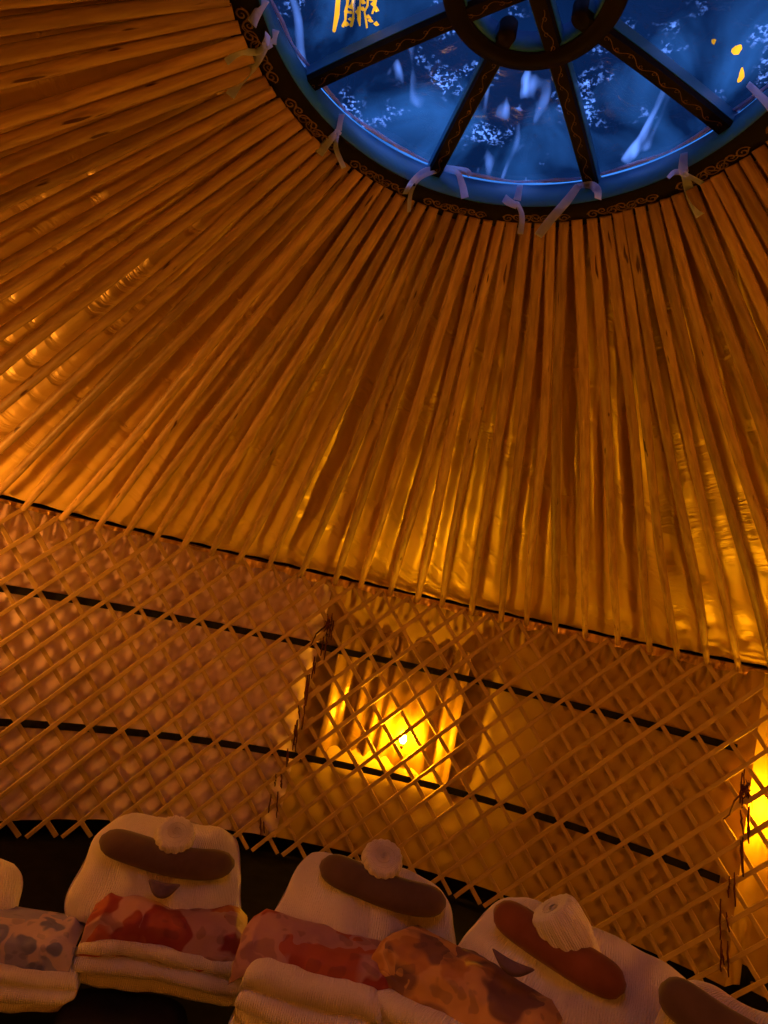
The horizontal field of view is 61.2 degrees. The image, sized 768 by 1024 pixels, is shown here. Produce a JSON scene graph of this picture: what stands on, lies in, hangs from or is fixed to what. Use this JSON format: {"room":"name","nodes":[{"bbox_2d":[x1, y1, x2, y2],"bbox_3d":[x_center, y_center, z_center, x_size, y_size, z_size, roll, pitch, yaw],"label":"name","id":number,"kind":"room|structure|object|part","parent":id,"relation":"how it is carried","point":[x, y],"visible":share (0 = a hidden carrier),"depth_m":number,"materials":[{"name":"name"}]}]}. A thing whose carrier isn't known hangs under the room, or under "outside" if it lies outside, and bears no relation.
{"room":"traditional dwelling","nodes":[
{"label":"traditional dwelling","id":0,"kind":"room"},
{"bbox_2d":[0,501,331,836],"bbox_3d":[-2.034,0.622,2.524,0.933,1.588,4.368,7,-10,35],"label":"wall","id":1,"kind":"structure","parent":0,"point":[17,526],"depth_m":3.70,"materials":[{"name":"fabric"}]},
{"bbox_2d":[0,828,494,1023],"bbox_3d":[-0.141,1.743,0.901,6.500,0.050,6.500,13,-8,0],"label":"floor","id":2,"kind":"structure","parent":0,"point":[48,866],"depth_m":3.30,"materials":[{"name":"black fabric"}]},
{"bbox_2d":[0,507,341,854],"bbox_3d":[-1.566,0.889,3.364,2.680,1.673,0.336,18,-10,-33],"label":"wall panel","id":3,"kind":"object","parent":2,"relation":"on","point":[35,531],"visible":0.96,"depth_m":3.66,"materials":[{"name":"brown wood"}]},
{"bbox_2d":[259,613,333,836],"bbox_3d":[-0.522,1.269,3.925,0.179,1.355,0.029,14,-8,-7],"label":"cord","id":4,"kind":"object","parent":3,"relation":"attached to","point":[328,625],"visible":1,"depth_m":3.94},
{"bbox_2d":[0,585,737,750],"bbox_3d":[-0.409,0.754,3.506,4.548,0.041,1.038,14,-8,-11],"label":"strap","id":5,"kind":"object","parent":3,"relation":"attached to","point":[12,589],"visible":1,"depth_m":3.83,"materials":[{"name":"fabric"}]},
{"bbox_2d":[267,580,765,981],"bbox_3d":[0.686,1.448,3.758,2.524,1.672,0.298,10,-9,15],"label":"wall panel","id":6,"kind":"object","parent":2,"relation":"on","point":[704,936],"visible":0.94,"depth_m":3.83,"materials":[{"name":"brown wood"}]},
{"bbox_2d":[0,718,719,882],"bbox_3d":[-0.551,1.396,3.411,4.548,0.042,1.038,14,-8,-11],"label":"strap","id":7,"kind":"object","parent":6,"relation":"attached to","point":[675,862],"visible":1,"depth_m":3.75,"materials":[{"name":"fabric"}]},
{"bbox_2d":[399,735,405,749],"bbox_3d":[0.113,1.425,4.011,0.042,0.099,0.057,13,-8,0],"label":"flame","id":8,"kind":"object","parent":6,"relation":"attached to","point":[403,739],"visible":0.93,"depth_m":3.99,"materials":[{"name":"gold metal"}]},
{"bbox_3d":[0.118,1.402,4.007,0.042,0.054,0.042,13,-8,0],"label":"bulb","id":9,"kind":"part","parent":8,"relation":"part of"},
{"bbox_2d":[719,769,752,976],"bbox_3d":[1.750,1.804,3.285,0.144,0.986,0.054,11,-8,12],"label":"cord","id":10,"kind":"object","parent":6,"relation":"attached to","point":[745,789],"visible":1,"depth_m":3.28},
{"bbox_2d":[723,693,767,1000],"bbox_3d":[2.196,1.661,2.931,0.074,1.671,1.097,19,-11,-40],"label":"wall panel","id":11,"kind":"object","parent":2,"relation":"on","point":[757,828],"visible":0.92,"depth_m":3.23,"materials":[{"name":"brown wood"}]},
{"bbox_3d":[-0.844,1.521,2.278,0.480,0.472,0.729,14,-8,-8],"label":"lounge chair","id":12,"kind":"object","parent":2,"relation":"on","visible":0},
{"bbox_2d":[64,813,241,922],"bbox_3d":[-0.829,1.369,2.449,0.630,0.325,0.307,14,-8,-10],"label":"pillow","id":13,"kind":"object","parent":12,"relation":"on","point":[99,875],"visible":0.52,"depth_m":2.38,"materials":[{"name":"fabric"}]},
{"bbox_2d":[148,879,179,898],"bbox_3d":[-0.786,1.341,2.302,0.113,0.049,0.046,14,-8,-9],"label":"fold","id":14,"kind":"object","parent":13,"relation":"on","point":[161,890],"visible":1,"depth_m":2.29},
{"bbox_2d":[99,829,234,880],"bbox_3d":[-0.807,1.280,2.412,0.504,0.117,0.106,13,-8,-6],"label":"bolster","id":15,"kind":"object","parent":13,"relation":"on","point":[140,851],"visible":0.91,"depth_m":2.38,"materials":[{"name":"fabric"}]},
{"bbox_2d":[154,815,194,853],"bbox_3d":[-0.798,1.258,2.461,0.151,0.186,0.172,13,-8,0],"label":"rolled towel","id":16,"kind":"object","parent":15,"relation":"on","point":[175,834],"visible":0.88,"depth_m":2.43,"materials":[{"name":"fabric"}]},
{"bbox_2d":[71,939,242,1005],"bbox_3d":[-0.757,1.565,2.261,0.600,0.172,0.231,14,-8,-8],"label":"folded blanket","id":17,"kind":"object","parent":12,"relation":"on","point":[137,972],"visible":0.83,"depth_m":2.17,"materials":[{"name":"fabric"}]},
{"bbox_2d":[75,892,247,979],"bbox_3d":[-0.765,1.487,2.314,0.549,0.177,0.253,14,-8,-7],"label":"patterned cloth","id":18,"kind":"object","parent":17,"relation":"on","point":[215,934],"visible":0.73,"depth_m":2.24,"materials":[{"name":"fabric"}]},
{"bbox_3d":[-0.105,1.606,2.071,0.515,0.566,0.732,13,-8,0],"label":"lounge chair","id":19,"kind":"object","parent":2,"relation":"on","visible":0},
{"bbox_2d":[228,957,381,1023],"bbox_3d":[-0.229,1.532,1.984,0.445,0.274,0.280,12,-8,5],"label":"folded blanket","id":20,"kind":"object","parent":19,"relation":"on","point":[271,991],"visible":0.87,"depth_m":1.92,"materials":[{"name":"fabric"}]},
{"bbox_2d":[228,909,388,989],"bbox_3d":[-0.210,1.443,2.091,0.510,0.181,0.257,12,-8,5],"label":"patterned cloth","id":21,"kind":"object","parent":20,"relation":"on","point":[317,948],"visible":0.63,"depth_m":2.03,"materials":[{"name":"fabric"}]},
{"bbox_2d":[275,852,455,944],"bbox_3d":[-0.066,1.407,2.244,0.648,0.304,0.306,13,-8,0],"label":"pillow","id":22,"kind":"object","parent":19,"relation":"on","point":[307,896],"visible":0.24,"depth_m":2.21,"materials":[{"name":"fabric"}]},
{"bbox_2d":[361,839,402,879],"bbox_3d":[-0.015,1.262,2.304,0.146,0.184,0.176,13,-8,0],"label":"rolled towel","id":23,"kind":"object","parent":22,"relation":"on","point":[382,858],"visible":0.9,"depth_m":2.27,"materials":[{"name":"fabric"}]},
{"bbox_2d":[319,854,445,917],"bbox_3d":[-0.009,1.295,2.242,0.453,0.115,0.102,11,-8,8],"label":"bolster","id":24,"kind":"object","parent":22,"relation":"on","point":[400,895],"visible":0.91,"depth_m":2.21,"materials":[{"name":"fabric"}]},
{"bbox_3d":[0.463,1.657,1.797,0.778,0.631,0.829,13,-8,0],"label":"lounge chair","id":25,"kind":"object","parent":2,"relation":"on","visible":0},
{"bbox_2d":[371,988,462,1023],"bbox_3d":[0.187,1.560,1.886,0.501,0.221,0.258,7,-10,32],"label":"folded blanket","id":26,"kind":"object","parent":25,"relation":"on","point":[395,1008],"visible":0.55,"depth_m":1.88,"materials":[{"name":"fabric"}]},
{"bbox_2d":[371,925,562,1023],"bbox_3d":[0.246,1.455,1.959,0.565,0.184,0.261,7,-10,32],"label":"patterned cloth","id":27,"kind":"object","parent":26,"relation":"on","point":[424,967],"visible":0.88,"depth_m":1.92,"materials":[{"name":"fabric"}]},
{"bbox_2d":[458,897,685,1023],"bbox_3d":[0.575,1.441,1.941,0.770,0.330,0.308,7,-10,33],"label":"pillow","id":28,"kind":"object","parent":25,"relation":"on","point":[644,973],"visible":0.39,"depth_m":1.92,"materials":[{"name":"fabric"}]},
{"bbox_2d":[492,949,533,976],"bbox_3d":[0.371,1.332,1.901,0.130,0.043,0.041,8,-10,30],"label":"fold","id":29,"kind":"object","parent":28,"relation":"on","point":[512,968],"visible":1,"depth_m":1.89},
{"bbox_2d":[493,900,625,999],"bbox_3d":[0.521,1.323,1.973,0.420,0.126,0.102,6,-10,36],"label":"bolster","id":30,"kind":"object","parent":28,"relation":"on","point":[589,969],"visible":0.88,"depth_m":1.91,"materials":[{"name":"fabric"}]},
{"bbox_2d":[532,893,600,951],"bbox_3d":[0.581,1.341,1.994,0.272,0.288,0.168,13,-8,0],"label":"rolled towel","id":31,"kind":"object","parent":28,"relation":"on","point":[560,920],"visible":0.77,"depth_m":1.95,"materials":[{"name":"fabric"}]},
{"bbox_3d":[0.781,1.646,1.408,0.708,0.679,0.730,13,-8,0],"label":"lounge chair","id":32,"kind":"object","parent":2,"relation":"on","visible":0},
{"bbox_2d":[654,980,767,1023],"bbox_3d":[0.920,1.392,1.557,0.590,0.304,0.278,6,-10,37],"label":"pillow","id":33,"kind":"object","parent":32,"relation":"on","point":[760,1017],"visible":0.38,"depth_m":1.70,"materials":[{"name":"fabric"}]},
{"bbox_2d":[658,976,756,1023],"bbox_3d":[0.851,1.284,1.604,0.343,0.112,0.100,4,-12,44],"label":"bolster","id":34,"kind":"object","parent":33,"relation":"on","point":[681,1000],"visible":1,"depth_m":1.64,"materials":[{"name":"fabric"}]},
{"bbox_3d":[-1.595,1.445,2.087,0.544,0.339,0.705,13,-8,0],"label":"lounge chair","id":35,"kind":"object","parent":2,"relation":"on","visible":0},
{"bbox_2d":[0,858,22,909],"bbox_3d":[-1.577,1.320,2.240,0.625,0.248,0.258,14,-8,-12],"label":"pillow","id":36,"kind":"object","parent":35,"relation":"on","point":[11,879],"visible":0.77,"depth_m":2.31,"materials":[{"name":"fabric"}]},
{"bbox_2d":[0,946,80,1012],"bbox_3d":[-1.313,1.503,2.115,0.623,0.153,0.243,14,-8,-11],"label":"folded blanket","id":37,"kind":"object","parent":35,"relation":"on","point":[21,990],"visible":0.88,"depth_m":2.06,"materials":[{"name":"fabric"}]},
{"bbox_2d":[0,906,85,971],"bbox_3d":[-1.289,1.440,2.171,0.505,0.179,0.253,14,-8,-12],"label":"patterned cloth","id":38,"kind":"object","parent":37,"relation":"on","point":[35,939],"visible":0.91,"depth_m":2.13,"materials":[{"name":"fabric"}]},
{"bbox_2d":[0,0,767,665],"bbox_3d":[0.352,-0.479,1.231,6.040,1.162,6.040,6,-10,36],"label":"ceiling","id":39,"kind":"structure","parent":0,"point":[111,435],"depth_m":2.68,"materials":[{"name":"gold fabric"}]},
{"bbox_2d":[229,0,767,227],"bbox_3d":[0.301,-1.044,1.326,1.336,0.186,1.337,17,-9,-28],"label":"frame","id":40,"kind":"object","parent":39,"relation":"attached to","point":[734,136],"visible":1,"depth_m":1.56,"materials":[{"name":"black paint"}]},
{"bbox_2d":[0,0,93,9],"bbox_3d":[-1.504,-0.822,1.145,2.197,1.115,0.055,13,-8,-6],"label":"pole","id":41,"kind":"object","parent":40,"relation":"attached to","point":[4,4],"visible":1,"depth_m":1.28,"materials":[{"name":"brown wood"}]},
{"bbox_2d":[0,0,229,36],"bbox_3d":[-1.510,-0.803,1.251,2.197,1.113,0.045,13,-8,-2],"label":"pole","id":42,"kind":"object","parent":40,"relation":"attached to","point":[127,9],"visible":1,"depth_m":1.33,"materials":[{"name":"brown wood"}]},
{"bbox_2d":[0,3,234,65],"bbox_3d":[-1.510,-0.789,1.333,2.196,1.117,0.056,12,-8,1],"label":"pole","id":43,"kind":"object","parent":40,"relation":"attached to","point":[88,38],"visible":0.99,"depth_m":1.38,"materials":[{"name":"brown wood"}]},
{"bbox_2d":[0,20,240,89],"bbox_3d":[-1.503,-0.773,1.448,2.195,1.111,0.047,12,-8,5],"label":"pole","id":44,"kind":"object","parent":40,"relation":"attached to","point":[52,68],"visible":1,"depth_m":1.43,"materials":[{"name":"brown wood"}]},
{"bbox_2d":[0,35,247,130],"bbox_3d":[-1.491,-0.754,1.550,2.196,1.109,0.054,11,-8,8],"label":"pole","id":45,"kind":"object","parent":40,"relation":"attached to","point":[27,112],"visible":1,"depth_m":1.49,"materials":[{"name":"brown wood"}]},
{"bbox_2d":[0,55,254,151],"bbox_3d":[-1.475,-0.742,1.634,2.197,1.102,0.051,11,-8,11],"label":"pole","id":46,"kind":"object","parent":40,"relation":"attached to","point":[96,109],"visible":0.99,"depth_m":1.54,"materials":[{"name":"brown wood"}]},
{"bbox_2d":[0,66,261,175],"bbox_3d":[-1.455,-0.715,1.729,2.199,1.115,0.056,10,-9,15],"label":"pole","id":47,"kind":"object","parent":40,"relation":"attached to","point":[68,140],"visible":0.99,"depth_m":1.58,"materials":[{"name":"brown wood"}]},
{"bbox_2d":[0,75,269,211],"bbox_3d":[-1.427,-0.696,1.823,2.200,1.108,0.047,10,-9,18],"label":"pole","id":48,"kind":"object","parent":40,"relation":"attached to","point":[48,181],"visible":0.99,"depth_m":1.65,"materials":[{"name":"brown wood"}]},
{"bbox_2d":[0,86,275,238],"bbox_3d":[-1.395,-0.674,1.916,2.201,1.109,0.045,9,-9,21],"label":"pole","id":49,"kind":"object","parent":40,"relation":"attached to","point":[99,178],"visible":1,"depth_m":1.69,"materials":[{"name":"brown wood"}]},
{"bbox_2d":[0,98,285,277],"bbox_3d":[-1.353,-0.651,2.015,2.205,1.115,0.051,9,-9,24],"label":"pole","id":50,"kind":"object","parent":40,"relation":"attached to","point":[273,107],"visible":1,"depth_m":1.77,"materials":[{"name":"brown wood"}]},
{"bbox_2d":[0,107,293,301],"bbox_3d":[-1.321,-0.636,2.082,2.209,1.110,0.061,8,-9,28],"label":"pole","id":51,"kind":"object","parent":40,"relation":"attached to","point":[175,185],"visible":0.99,"depth_m":1.83,"materials":[{"name":"brown wood"}]},
{"bbox_2d":[0,118,302,341],"bbox_3d":[-1.267,-0.607,2.181,2.212,1.110,0.047,7,-10,31],"label":"pole","id":52,"kind":"object","parent":40,"relation":"attached to","point":[286,131],"visible":1,"depth_m":1.90,"materials":[{"name":"brown wood"}]},
{"bbox_2d":[0,128,311,375],"bbox_3d":[-1.217,-0.587,2.259,2.218,1.100,0.051,7,-10,35],"label":"pole","id":53,"kind":"object","parent":40,"relation":"attached to","point":[219,196],"visible":0.99,"depth_m":1.97,"materials":[{"name":"brown wood"}]},
{"bbox_2d":[0,136,320,413],"bbox_3d":[-1.158,-0.559,2.342,2.222,1.113,0.054,6,-10,38],"label":"pole","id":54,"kind":"object","parent":40,"relation":"attached to","point":[301,154],"visible":1,"depth_m":2.05,"materials":[{"name":"brown wood"}]},
{"bbox_2d":[0,150,330,454],"bbox_3d":[-1.098,-0.533,2.417,2.226,1.113,0.044,5,-11,41],"label":"pole","id":55,"kind":"object","parent":40,"relation":"attached to","point":[316,159],"visible":0.98,"depth_m":2.17,"materials":[{"name":"brown wood"}]},
{"bbox_2d":[0,153,337,494],"bbox_3d":[-1.040,-0.513,2.482,2.232,1.112,0.042,4,-12,45],"label":"pole","id":56,"kind":"object","parent":40,"relation":"attached to","point":[331,160],"visible":0.98,"depth_m":2.22,"materials":[{"name":"brown wood"}]},
{"bbox_2d":[21,162,350,510],"bbox_3d":[-0.973,-0.495,2.549,0.055,1.101,2.239,20,-11,-41],"label":"pole","id":57,"kind":"object","parent":40,"relation":"attached to","point":[338,172],"visible":1,"depth_m":2.31,"materials":[{"name":"brown wood"}]},
{"bbox_2d":[59,169,362,520],"bbox_3d":[-0.878,-0.460,2.632,0.056,1.105,2.247,19,-10,-37],"label":"pole","id":58,"kind":"object","parent":40,"relation":"attached to","point":[354,176],"visible":1,"depth_m":2.34,"materials":[{"name":"brown wood"}]},
{"bbox_2d":[94,176,372,530],"bbox_3d":[-0.810,-0.432,2.685,0.048,1.114,2.254,18,-10,-34],"label":"pole","id":59,"kind":"object","parent":40,"relation":"attached to","point":[365,182],"visible":1,"depth_m":2.38,"materials":[{"name":"brown wood"}]},
{"bbox_2d":[224,29,278,98],"bbox_3d":[-0.322,-1.052,1.497,0.072,0.084,0.186,19,-11,-40],"label":"tie","id":60,"kind":"object","parent":40,"relation":"attached to","point":[260,52],"visible":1,"depth_m":1.49,"materials":[{"name":"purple fabric"}]},
{"bbox_2d":[123,182,383,535],"bbox_3d":[-0.720,-0.408,2.746,0.055,1.107,2.261,18,-10,-31],"label":"pole","id":61,"kind":"object","parent":40,"relation":"attached to","point":[376,188],"visible":0.99,"depth_m":2.44,"materials":[{"name":"brown wood"}]},
{"bbox_2d":[248,0,268,27],"bbox_3d":[-0.272,-1.079,1.401,0.022,0.044,0.048,19,-10,-36],"label":"tie","id":62,"kind":"object","parent":40,"relation":"attached to","point":[256,14],"visible":1,"depth_m":1.39,"materials":[{"name":"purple fabric"}]},
{"bbox_2d":[151,187,392,542],"bbox_3d":[-0.649,-0.384,2.789,0.046,1.110,2.269,17,-9,-28],"label":"pole","id":63,"kind":"object","parent":40,"relation":"attached to","point":[385,194],"visible":1,"depth_m":2.44,"materials":[{"name":"brown wood"}]},
{"bbox_2d":[180,193,405,549],"bbox_3d":[-0.562,-0.360,2.835,0.050,1.107,2.277,16,-9,-25],"label":"pole","id":64,"kind":"object","parent":40,"relation":"attached to","point":[396,202],"visible":0.99,"depth_m":2.47,"materials":[{"name":"brown wood"}]},
{"bbox_2d":[208,198,414,555],"bbox_3d":[-0.475,-0.333,2.876,0.046,1.108,2.284,16,-9,-21],"label":"pole","id":65,"kind":"object","parent":40,"relation":"attached to","point":[402,215],"visible":0.99,"depth_m":2.52,"materials":[{"name":"brown wood"}]},
{"bbox_2d":[235,202,426,563],"bbox_3d":[-0.376,-0.301,2.914,0.054,1.119,2.294,15,-9,-18],"label":"pole","id":66,"kind":"object","parent":40,"relation":"attached to","point":[419,209],"visible":1,"depth_m":2.52,"materials":[{"name":"brown wood"}]},
{"bbox_2d":[316,114,345,168],"bbox_3d":[-0.135,-0.998,1.732,0.088,0.105,0.088,13,-8,0],"label":"tie","id":67,"kind":"object","parent":40,"relation":"attached to","point":[334,136],"visible":1,"depth_m":1.73,"materials":[{"name":"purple fabric"}]},
{"bbox_2d":[267,206,438,567],"bbox_3d":[-0.279,-0.285,2.946,0.041,1.105,2.303,15,-9,-14],"label":"pole","id":68,"kind":"object","parent":40,"relation":"attached to","point":[431,213],"visible":1,"depth_m":2.49,"materials":[{"name":"brown wood"}]},
{"bbox_2d":[298,210,452,577],"bbox_3d":[-0.154,-0.246,2.976,0.052,1.120,2.314,14,-8,-10],"label":"pole","id":69,"kind":"object","parent":40,"relation":"attached to","point":[446,217],"visible":1,"depth_m":2.54,"materials":[{"name":"brown wood"}]},
{"bbox_2d":[332,214,466,584],"bbox_3d":[-0.044,-0.221,2.996,0.049,1.123,2.326,13,-8,-6],"label":"pole","id":70,"kind":"object","parent":40,"relation":"attached to","point":[459,223],"visible":0.99,"depth_m":2.56,"materials":[{"name":"brown wood"}]},
{"bbox_2d":[358,217,479,588],"bbox_3d":[0.063,-0.202,3.007,0.045,1.109,2.336,13,-8,-3],"label":"pole","id":71,"kind":"object","parent":40,"relation":"attached to","point":[470,232],"visible":1,"depth_m":2.51,"materials":[{"name":"brown wood"}]},
{"bbox_2d":[403,165,471,211],"bbox_3d":[0.154,-0.937,1.862,0.191,0.140,0.089,11,-8,7],"label":"tie","id":72,"kind":"object","parent":40,"relation":"attached to","point":[425,172],"visible":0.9,"depth_m":1.84,"materials":[{"name":"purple fabric"}]},
{"bbox_2d":[387,219,492,595],"bbox_3d":[0.182,-0.173,3.013,0.053,1.113,2.346,12,-8,1],"label":"pole","id":73,"kind":"object","parent":40,"relation":"attached to","point":[486,226],"visible":1,"depth_m":2.56,"materials":[{"name":"brown wood"}]},
{"bbox_2d":[415,220,505,602],"bbox_3d":[0.274,-0.155,3.012,0.052,1.122,2.356,12,-8,5],"label":"pole","id":74,"kind":"object","parent":40,"relation":"attached to","point":[445,464],"visible":1,"depth_m":2.60,"materials":[{"name":"brown wood"}]},
{"bbox_2d":[439,222,517,607],"bbox_3d":[0.367,-0.136,3.005,0.050,1.119,2.365,11,-8,7],"label":"pole","id":75,"kind":"object","parent":40,"relation":"attached to","point":[511,227],"visible":0.99,"depth_m":2.50,"materials":[{"name":"brown wood"}]},
{"bbox_2d":[469,222,531,615],"bbox_3d":[0.485,-0.109,2.989,0.052,1.136,2.376,11,-8,10],"label":"pole","id":76,"kind":"object","parent":40,"relation":"attached to","point":[524,239],"visible":0.98,"depth_m":2.53,"materials":[{"name":"brown wood"}]},
{"bbox_3d":[0.277,-1.075,1.453,0.042,0.050,0.042,10,-10,0],"label":"spoke knob","id":77,"kind":"part","parent":40,"relation":"part of","materials":[{"name":"black paint"}]},
{"bbox_2d":[502,185,524,233],"bbox_3d":[0.387,-0.882,1.874,0.093,0.121,0.044,17,-10,-30],"label":"tie","id":78,"kind":"object","parent":40,"relation":"attached to","point":[507,200],"visible":1,"depth_m":1.86,"materials":[{"name":"purple fabric"}]},
{"bbox_2d":[270,0,767,182],"bbox_3d":[0.312,-1.096,1.335,1.194,0.093,1.196,8,-9,28],"label":"skylight cover","id":79,"kind":"object","parent":40,"relation":"on","point":[518,131],"visible":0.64,"depth_m":1.61,"materials":[{"name":"glass"}]},
{"bbox_2d":[499,223,544,621],"bbox_3d":[0.594,-0.089,2.967,0.050,1.132,2.386,10,-9,14],"label":"pole","id":80,"kind":"object","parent":40,"relation":"attached to","point":[538,243],"visible":0.97,"depth_m":2.51,"materials":[{"name":"brown wood"}]},
{"bbox_2d":[524,222,555,625],"bbox_3d":[0.690,-0.078,2.944,0.055,1.121,2.394,10,-9,17],"label":"pole","id":81,"kind":"object","parent":40,"relation":"attached to","point":[550,234],"visible":1,"depth_m":2.50,"materials":[{"name":"brown wood"}]},
{"bbox_2d":[551,221,568,634],"bbox_3d":[0.773,-0.056,2.916,0.053,1.139,2.403,9,-9,21],"label":"pole","id":82,"kind":"object","parent":40,"relation":"attached to","point":[563,237],"visible":1,"depth_m":2.51,"materials":[{"name":"brown wood"}]},
{"bbox_2d":[535,181,601,237],"bbox_3d":[0.515,-0.862,1.830,0.044,0.122,0.189,20,-11,-41],"label":"tie","id":83,"kind":"object","parent":40,"relation":"attached to","point":[565,202],"visible":1,"depth_m":1.82,"materials":[{"name":"purple fabric"}]},
{"bbox_2d":[571,219,589,638],"bbox_3d":[0.886,-0.049,2.875,0.049,1.131,2.413,9,-9,24],"label":"pole","id":84,"kind":"object","parent":40,"relation":"attached to","point":[577,225],"visible":1,"depth_m":2.41,"materials":[{"name":"brown wood"}]},
{"bbox_3d":[0.422,-1.063,1.384,0.042,0.050,0.042,10,-10,0],"label":"spoke knob","id":85,"kind":"part","parent":40,"relation":"part of","materials":[{"name":"black paint"}]},
{"bbox_2d":[587,218,620,645],"bbox_3d":[0.984,-0.031,2.830,0.046,1.129,2.423,8,-9,27],"label":"pole","id":86,"kind":"object","parent":40,"relation":"attached to","point":[592,223],"visible":1,"depth_m":2.41,"materials":[{"name":"brown wood"}]},
{"bbox_2d":[600,215,652,652],"bbox_3d":[1.086,-0.016,2.776,0.055,1.135,2.432,8,-10,30],"label":"pole","id":87,"kind":"object","parent":40,"relation":"attached to","point":[605,221],"visible":1,"depth_m":2.36,"materials":[{"name":"brown wood"}]},
{"bbox_2d":[612,212,680,659],"bbox_3d":[1.145,-0.008,2.740,0.056,1.147,2.439,7,-10,33],"label":"pole","id":88,"kind":"object","parent":40,"relation":"attached to","point":[618,218],"visible":1,"depth_m":2.34,"materials":[{"name":"brown wood"}]},
{"bbox_2d":[623,209,709,665],"bbox_3d":[1.230,-0.001,2.685,0.051,1.144,2.446,6,-10,36],"label":"pole","id":89,"kind":"object","parent":40,"relation":"attached to","point":[629,220],"visible":1,"depth_m":2.35,"materials":[{"name":"brown wood"}]},
{"bbox_2d":[667,152,703,217],"bbox_3d":[0.791,-0.835,1.659,0.145,0.104,0.056,17,-9,-29],"label":"tie","id":90,"kind":"object","parent":40,"relation":"attached to","point":[682,170],"visible":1,"depth_m":1.64,"materials":[{"name":"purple fabric"}]},
{"bbox_2d":[635,206,741,672],"bbox_3d":[1.301,0.010,2.632,0.046,1.149,2.454,6,-11,39],"label":"pole","id":91,"kind":"object","parent":40,"relation":"attached to","point":[641,213],"visible":1,"depth_m":2.29,"materials":[{"name":"brown wood"}]},
{"bbox_2d":[648,201,767,666],"bbox_3d":[1.375,0.018,2.571,0.051,1.150,2.461,5,-11,42],"label":"pole","id":92,"kind":"object","parent":40,"relation":"attached to","point":[654,208],"visible":1,"depth_m":2.22,"materials":[{"name":"brown wood"}]},
{"bbox_2d":[660,197,767,561],"bbox_3d":[1.444,0.019,2.510,0.053,1.142,2.468,4,-12,45],"label":"pole","id":93,"kind":"object","parent":40,"relation":"attached to","point":[666,204],"visible":1,"depth_m":2.08,"materials":[{"name":"brown wood"}]},
{"bbox_2d":[671,192,767,461],"bbox_3d":[1.519,0.021,2.435,2.475,1.141,0.053,20,-11,-42],"label":"pole","id":94,"kind":"object","parent":40,"relation":"attached to","point":[679,200],"visible":1,"depth_m":1.91,"materials":[{"name":"brown wood"}]},
{"bbox_2d":[686,185,767,389],"bbox_3d":[1.586,0.026,2.359,2.481,1.151,0.053,19,-11,-39],"label":"pole","id":95,"kind":"object","parent":40,"relation":"attached to","point":[704,221],"visible":0.99,"depth_m":1.82,"materials":[{"name":"brown wood"}]},
{"bbox_2d":[700,179,767,335],"bbox_3d":[1.646,0.029,2.282,2.488,1.155,0.038,18,-10,-36],"label":"pole","id":96,"kind":"object","parent":40,"relation":"attached to","point":[711,195],"visible":1,"depth_m":1.73,"materials":[{"name":"brown wood"}]},
{"bbox_2d":[710,171,767,288],"bbox_3d":[1.699,0.027,2.209,2.494,1.156,0.049,18,-10,-33],"label":"pole","id":97,"kind":"object","parent":40,"relation":"attached to","point":[720,181],"visible":1,"depth_m":1.67,"materials":[{"name":"brown wood"}]},
{"bbox_2d":[725,162,767,247],"bbox_3d":[1.756,0.027,2.120,2.500,1.169,0.047,17,-10,-30],"label":"pole","id":98,"kind":"object","parent":40,"relation":"attached to","point":[735,172],"visible":1,"depth_m":1.61,"materials":[{"name":"brown wood"}]},
{"bbox_2d":[739,155,767,208],"bbox_3d":[1.802,0.027,2.039,2.504,1.162,0.052,17,-9,-27],"label":"pole","id":99,"kind":"object","parent":40,"relation":"attached to","point":[749,166],"visible":1,"depth_m":1.56,"materials":[{"name":"brown wood"}]},
{"bbox_2d":[746,81,767,110],"bbox_3d":[0.830,-0.905,1.414,0.077,0.094,0.032,10,-9,18],"label":"tie","id":100,"kind":"object","parent":40,"relation":"attached to","point":[752,88],"visible":1,"depth_m":1.41,"materials":[{"name":"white fabric"}]},
{"bbox_2d":[752,145,767,175],"bbox_3d":[1.850,0.013,1.947,2.509,1.158,0.043,16,-9,-24],"label":"pole","id":101,"kind":"object","parent":40,"relation":"attached to","point":[761,153],"visible":1,"depth_m":1.52,"materials":[{"name":"brown wood"}]},
{"bbox_2d":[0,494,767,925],"bbox_3d":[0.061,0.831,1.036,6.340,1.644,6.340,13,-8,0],"label":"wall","id":102,"kind":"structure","parent":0,"point":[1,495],"depth_m":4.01,"materials":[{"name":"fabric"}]},
{"bbox_2d":[0,498,767,670],"bbox_3d":[0.225,0.095,1.145,6.028,0.017,6.028,7,-10,34],"label":"trim","id":103,"kind":"structure","parent":102,"relation":"attached to","point":[0,498],"depth_m":3.88,"materials":[{"name":"black fabric"}]},
{"bbox_2d":[276,586,764,986],"bbox_3d":[0.724,1.428,3.830,2.490,1.588,0.321,10,-9,15],"label":"wall","id":104,"kind":"structure","parent":0,"point":[738,685],"depth_m":3.81,"materials":[{"name":"fabric"}]},
{"bbox_2d":[315,624,471,783],"bbox_3d":[0.065,1.207,4.058,0.823,0.840,0.090,12,-8,2],"label":"curtain","id":105,"kind":"object","parent":104,"relation":"hanging from","point":[396,725],"visible":0.56,"depth_m":4.08,"materials":[{"name":"fabric"}]},
{"bbox_2d":[725,673,767,996],"bbox_3d":[0.582,0.855,0.189,6.119,1.588,4.100,17,-10,-30],"label":"window curtain","id":106,"kind":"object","parent":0,"point":[744,930],"depth_m":3.35,"materials":[{"name":"fabric"}]},
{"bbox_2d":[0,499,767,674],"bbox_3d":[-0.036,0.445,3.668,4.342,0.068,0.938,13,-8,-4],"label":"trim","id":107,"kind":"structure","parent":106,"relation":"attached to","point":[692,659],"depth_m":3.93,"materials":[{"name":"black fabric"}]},
{"bbox_2d":[0,819,767,1012],"bbox_3d":[-0.115,1.623,0.918,6.360,0.197,6.360,13,-8,0],"label":"baseboard","id":108,"kind":"structure","parent":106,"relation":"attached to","point":[752,999],"depth_m":3.62,"materials":[{"name":"black wood"}]}
]}

